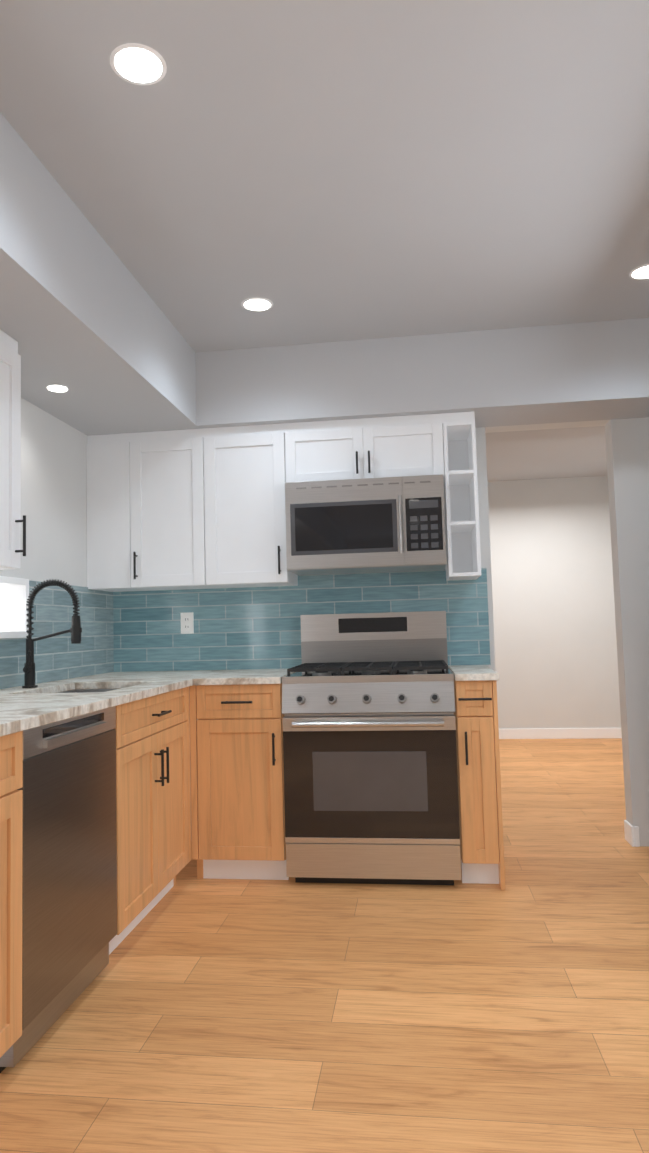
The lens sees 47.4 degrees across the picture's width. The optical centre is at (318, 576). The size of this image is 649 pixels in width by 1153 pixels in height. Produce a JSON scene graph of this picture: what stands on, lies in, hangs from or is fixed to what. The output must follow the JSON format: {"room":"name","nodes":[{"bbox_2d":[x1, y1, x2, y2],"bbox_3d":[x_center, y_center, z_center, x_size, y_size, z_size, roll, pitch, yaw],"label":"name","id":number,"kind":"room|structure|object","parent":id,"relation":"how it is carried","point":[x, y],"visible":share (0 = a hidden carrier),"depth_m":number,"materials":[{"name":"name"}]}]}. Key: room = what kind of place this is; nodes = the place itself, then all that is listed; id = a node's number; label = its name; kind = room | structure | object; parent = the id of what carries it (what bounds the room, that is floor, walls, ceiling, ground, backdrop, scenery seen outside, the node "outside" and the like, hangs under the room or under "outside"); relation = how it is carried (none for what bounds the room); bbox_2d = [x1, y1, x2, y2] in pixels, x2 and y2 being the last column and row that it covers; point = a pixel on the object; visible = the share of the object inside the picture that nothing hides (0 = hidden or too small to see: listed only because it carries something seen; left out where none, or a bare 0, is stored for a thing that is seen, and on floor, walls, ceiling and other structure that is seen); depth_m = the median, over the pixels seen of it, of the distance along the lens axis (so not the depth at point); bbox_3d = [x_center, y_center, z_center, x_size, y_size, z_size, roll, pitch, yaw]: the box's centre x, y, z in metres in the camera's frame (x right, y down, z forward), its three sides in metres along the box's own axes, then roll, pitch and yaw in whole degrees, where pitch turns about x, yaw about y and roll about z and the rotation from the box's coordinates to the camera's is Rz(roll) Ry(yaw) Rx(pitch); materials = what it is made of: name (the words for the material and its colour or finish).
{"room":"kitchen","nodes":[
{"label":"kitchen","id":0,"kind":"room"},
{"bbox_2d":[0,398,110,688],"bbox_3d":[-1.566,0.007,1.627,0.160,2.550,12.900,-2,-4,7],"label":"wall","id":1,"kind":"structure","parent":0,"point":[53,482],"depth_m":3.49,"materials":[{"name":"beige paint"}]},
{"bbox_2d":[0,330,25,569],"bbox_3d":[-1.264,-0.463,2.032,0.364,0.809,1.180,-2,-4,7],"label":"upper cabinet","id":2,"kind":"object","parent":1,"relation":"attached to","point":[10,459],"visible":1,"depth_m":2.54,"materials":[{"name":"white wood"}]},
{"bbox_2d":[0,576,28,638],"bbox_3d":[-1.351,0.119,2.915,0.135,0.255,0.640,-2,-4,7],"label":"window","id":3,"kind":"structure","parent":1,"relation":"in","point":[14,593],"depth_m":3.20,"materials":[{"name":"white glass"}]},
{"bbox_2d":[0,580,115,688],"bbox_3d":[-1.325,0.189,2.778,0.008,0.504,2.735,-2,-4,7],"label":"tile backsplash","id":4,"kind":"structure","parent":1,"relation":"attached to","point":[55,657],"depth_m":3.54,"materials":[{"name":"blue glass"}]},
{"bbox_2d":[0,738,648,1152],"bbox_3d":[0.381,1.241,1.286,4.300,0.060,12.900,-2,-4,7],"label":"floor","id":5,"kind":"structure","parent":0,"point":[246,1016],"depth_m":2.17,"materials":[{"name":"brown wood"}]},
{"bbox_2d":[0,731,22,1057],"bbox_3d":[-1.125,0.832,1.650,0.640,0.884,0.632,-2,-4,7],"label":"base cabinet","id":6,"kind":"object","parent":5,"relation":"on","point":[11,745],"depth_m":1.87,"materials":[{"name":"brown wood"}]},
{"bbox_2d":[0,670,207,736],"bbox_3d":[-0.975,0.538,2.707,0.690,0.219,2.734,-2,-4,7],"label":"countertop","id":7,"kind":"structure","parent":6,"relation":"on","point":[22,709],"depth_m":2.66,"materials":[{"name":"stone"}]},
{"bbox_2d":[22,579,81,687],"bbox_3d":[-1.100,0.231,3.037,0.242,0.445,0.108,-2,-4,7],"label":"faucet","id":8,"kind":"object","parent":7,"relation":"on","point":[75,630],"visible":1,"depth_m":3.05,"materials":[{"name":"black metal"}]},
{"bbox_2d":[0,706,116,1072],"bbox_3d":[-1.018,0.874,2.263,0.612,0.881,0.605,-2,-4,7],"label":"dishwasher","id":9,"kind":"object","parent":5,"relation":"on","point":[69,892],"visible":0.79,"depth_m":2.16,"materials":[{"name":"silver metal"}]},
{"bbox_2d":[109,703,131,954],"bbox_3d":[-1.044,0.873,2.266,0.640,0.884,0.735,-2,-4,7],"label":"base cabinet","id":10,"kind":"object","parent":5,"relation":"on","point":[123,796],"depth_m":2.59,"materials":[{"name":"brown wood"}]},
{"bbox_2d":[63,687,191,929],"bbox_3d":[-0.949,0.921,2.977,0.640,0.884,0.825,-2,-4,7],"label":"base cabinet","id":11,"kind":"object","parent":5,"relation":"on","point":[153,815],"depth_m":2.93,"materials":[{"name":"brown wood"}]},
{"bbox_2d":[189,683,288,879],"bbox_3d":[-0.324,0.951,3.638,0.426,0.884,0.650,-2,-4,7],"label":"base cabinet","id":12,"kind":"object","parent":5,"relation":"on","point":[237,789],"depth_m":3.33,"materials":[{"name":"brown wood"}]},
{"bbox_2d":[200,669,294,684],"bbox_3d":[-0.314,0.492,3.656,0.379,0.030,0.687,-2,-4,7],"label":"countertop","id":13,"kind":"structure","parent":12,"relation":"on","point":[249,676],"depth_m":3.38,"materials":[{"name":"stone"}]},
{"bbox_2d":[282,611,460,884],"bbox_3d":[0.258,0.769,3.530,0.757,1.200,0.715,-2,-4,7],"label":"range","id":14,"kind":"object","parent":5,"relation":"on","point":[370,758],"visible":0.98,"depth_m":3.24,"materials":[{"name":"silver metal"}]},
{"bbox_2d":[454,680,480,883],"bbox_3d":[0.268,0.930,3.561,0.892,0.884,0.650,-2,-4,7],"label":"base cabinet","id":15,"kind":"object","parent":5,"relation":"on","point":[466,735],"depth_m":3.19,"materials":[{"name":"brown wood"}]},
{"bbox_2d":[448,665,498,680],"bbox_3d":[0.728,0.455,3.521,0.186,0.030,0.685,-2,-4,7],"label":"countertop","id":16,"kind":"structure","parent":15,"relation":"on","point":[461,672],"depth_m":3.23,"materials":[{"name":"stone"}]},
{"bbox_2d":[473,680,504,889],"bbox_3d":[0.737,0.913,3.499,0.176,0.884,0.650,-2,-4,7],"label":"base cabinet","id":17,"kind":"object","parent":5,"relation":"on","point":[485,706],"depth_m":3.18,"materials":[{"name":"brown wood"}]},
{"bbox_2d":[0,0,648,481],"bbox_3d":[0.312,-1.372,1.469,4.300,0.080,12.900,-2,-4,7],"label":"ceiling","id":18,"kind":"structure","parent":0,"point":[328,170],"depth_m":2.25,"materials":[{"name":"white paint"}]},
{"bbox_2d":[110,43,166,84],"bbox_3d":[-0.452,-1.282,1.857,0.140,0.004,0.140,-2,-4,7],"label":"recessed light","id":19,"kind":"object","parent":18,"relation":"in","point":[137,62],"visible":1,"depth_m":1.85,"materials":[{"name":"white plastic"}]},
{"bbox_2d":[241,297,272,310],"bbox_3d":[-0.268,-1.190,3.242,0.140,0.004,0.140,-2,-4,7],"label":"recessed light","id":20,"kind":"object","parent":18,"relation":"in","point":[257,304],"visible":1,"depth_m":3.23,"materials":[{"name":"white plastic"}]},
{"bbox_2d":[629,264,648,279],"bbox_3d":[1.348,-1.248,3.031,0.140,0.004,0.140,-2,-4,7],"label":"recessed light","id":21,"kind":"object","parent":18,"relation":"in","point":[640,272],"visible":1,"depth_m":3.03,"materials":[{"name":"white plastic"}]},
{"bbox_2d":[0,112,648,441],"bbox_3d":[0.137,-1.233,0.092,3.700,0.380,9.850,-2,-4,7],"label":"soffit","id":22,"kind":"structure","parent":0,"point":[87,324],"depth_m":3.52,"materials":[{"name":"white paint"}]},
{"bbox_2d":[48,386,67,391],"bbox_3d":[-1.105,-0.795,3.135,0.080,0.002,0.080,-2,-4,7],"label":"recessed light","id":23,"kind":"object","parent":22,"relation":"in","point":[57,388],"visible":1,"depth_m":3.13,"materials":[{"name":"white plastic"}]},
{"bbox_2d":[135,417,648,845],"bbox_3d":[0.690,0.111,3.958,3.700,2.550,0.120,-2,-4,7],"label":"wall","id":24,"kind":"structure","parent":0,"point":[627,447],"depth_m":3.80,"materials":[{"name":"beige paint"}]},
{"bbox_2d":[86,432,141,591],"bbox_3d":[-1.038,-0.333,3.990,0.295,0.809,0.326,-2,-4,7],"label":"upper cabinet","id":25,"kind":"object","parent":24,"relation":"attached to","point":[114,461],"depth_m":3.83,"materials":[{"name":"white wood"}]},
{"bbox_2d":[142,428,225,590],"bbox_3d":[-0.726,-0.344,3.950,0.455,0.809,0.326,-2,-4,7],"label":"upper cabinet","id":26,"kind":"object","parent":24,"relation":"attached to","point":[203,508],"depth_m":3.79,"materials":[{"name":"white wood"}]},
{"bbox_2d":[218,423,297,587],"bbox_3d":[-0.382,-0.356,3.905,0.483,0.809,0.326,-2,-4,7],"label":"upper cabinet","id":27,"kind":"object","parent":24,"relation":"attached to","point":[252,458],"depth_m":3.74,"materials":[{"name":"white wood"}]},
{"bbox_2d":[116,568,490,671],"bbox_3d":[-0.116,0.242,3.992,2.025,0.504,0.008,-2,-4,7],"label":"tile backsplash","id":28,"kind":"structure","parent":24,"relation":"attached to","point":[234,628],"depth_m":4.01,"materials":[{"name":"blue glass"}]},
{"bbox_2d":[180,612,193,633],"bbox_3d":[-0.721,0.256,4.063,0.072,0.116,0.008,-2,-4,7],"label":"electrical outlet","id":29,"kind":"object","parent":28,"relation":"attached to","point":[187,622],"visible":1,"depth_m":4.06,"materials":[{"name":"white plastic"}]},
{"bbox_2d":[286,413,445,490],"bbox_3d":[0.243,-0.624,3.839,0.788,0.317,0.326,-2,-4,7],"label":"upper cabinet","id":30,"kind":"object","parent":24,"relation":"attached to","point":[411,445],"depth_m":3.68,"materials":[{"name":"white wood"}]},
{"bbox_2d":[285,474,446,575],"bbox_3d":[0.243,-0.250,3.746,0.772,0.433,0.459,-2,-4,7],"label":"microwave","id":31,"kind":"object","parent":30,"relation":"attached to","point":[373,525],"visible":1,"depth_m":3.56,"materials":[{"name":"silver metal"}]},
{"bbox_2d":[488,476,620,728],"bbox_3d":[1.159,0.346,7.484,3.700,2.550,0.150,-2,-4,7],"label":"wall","id":32,"kind":"structure","parent":0,"point":[556,658],"depth_m":7.26,"materials":[{"name":"beige paint"}]},
{"bbox_2d":[499,728,621,738],"bbox_3d":[1.180,1.562,7.318,3.700,0.100,0.013,-2,-4,7],"label":"baseboard","id":33,"kind":"structure","parent":32,"relation":"attached to","point":[532,733],"depth_m":7.16,"materials":[{"name":"white wood"}]}
]}

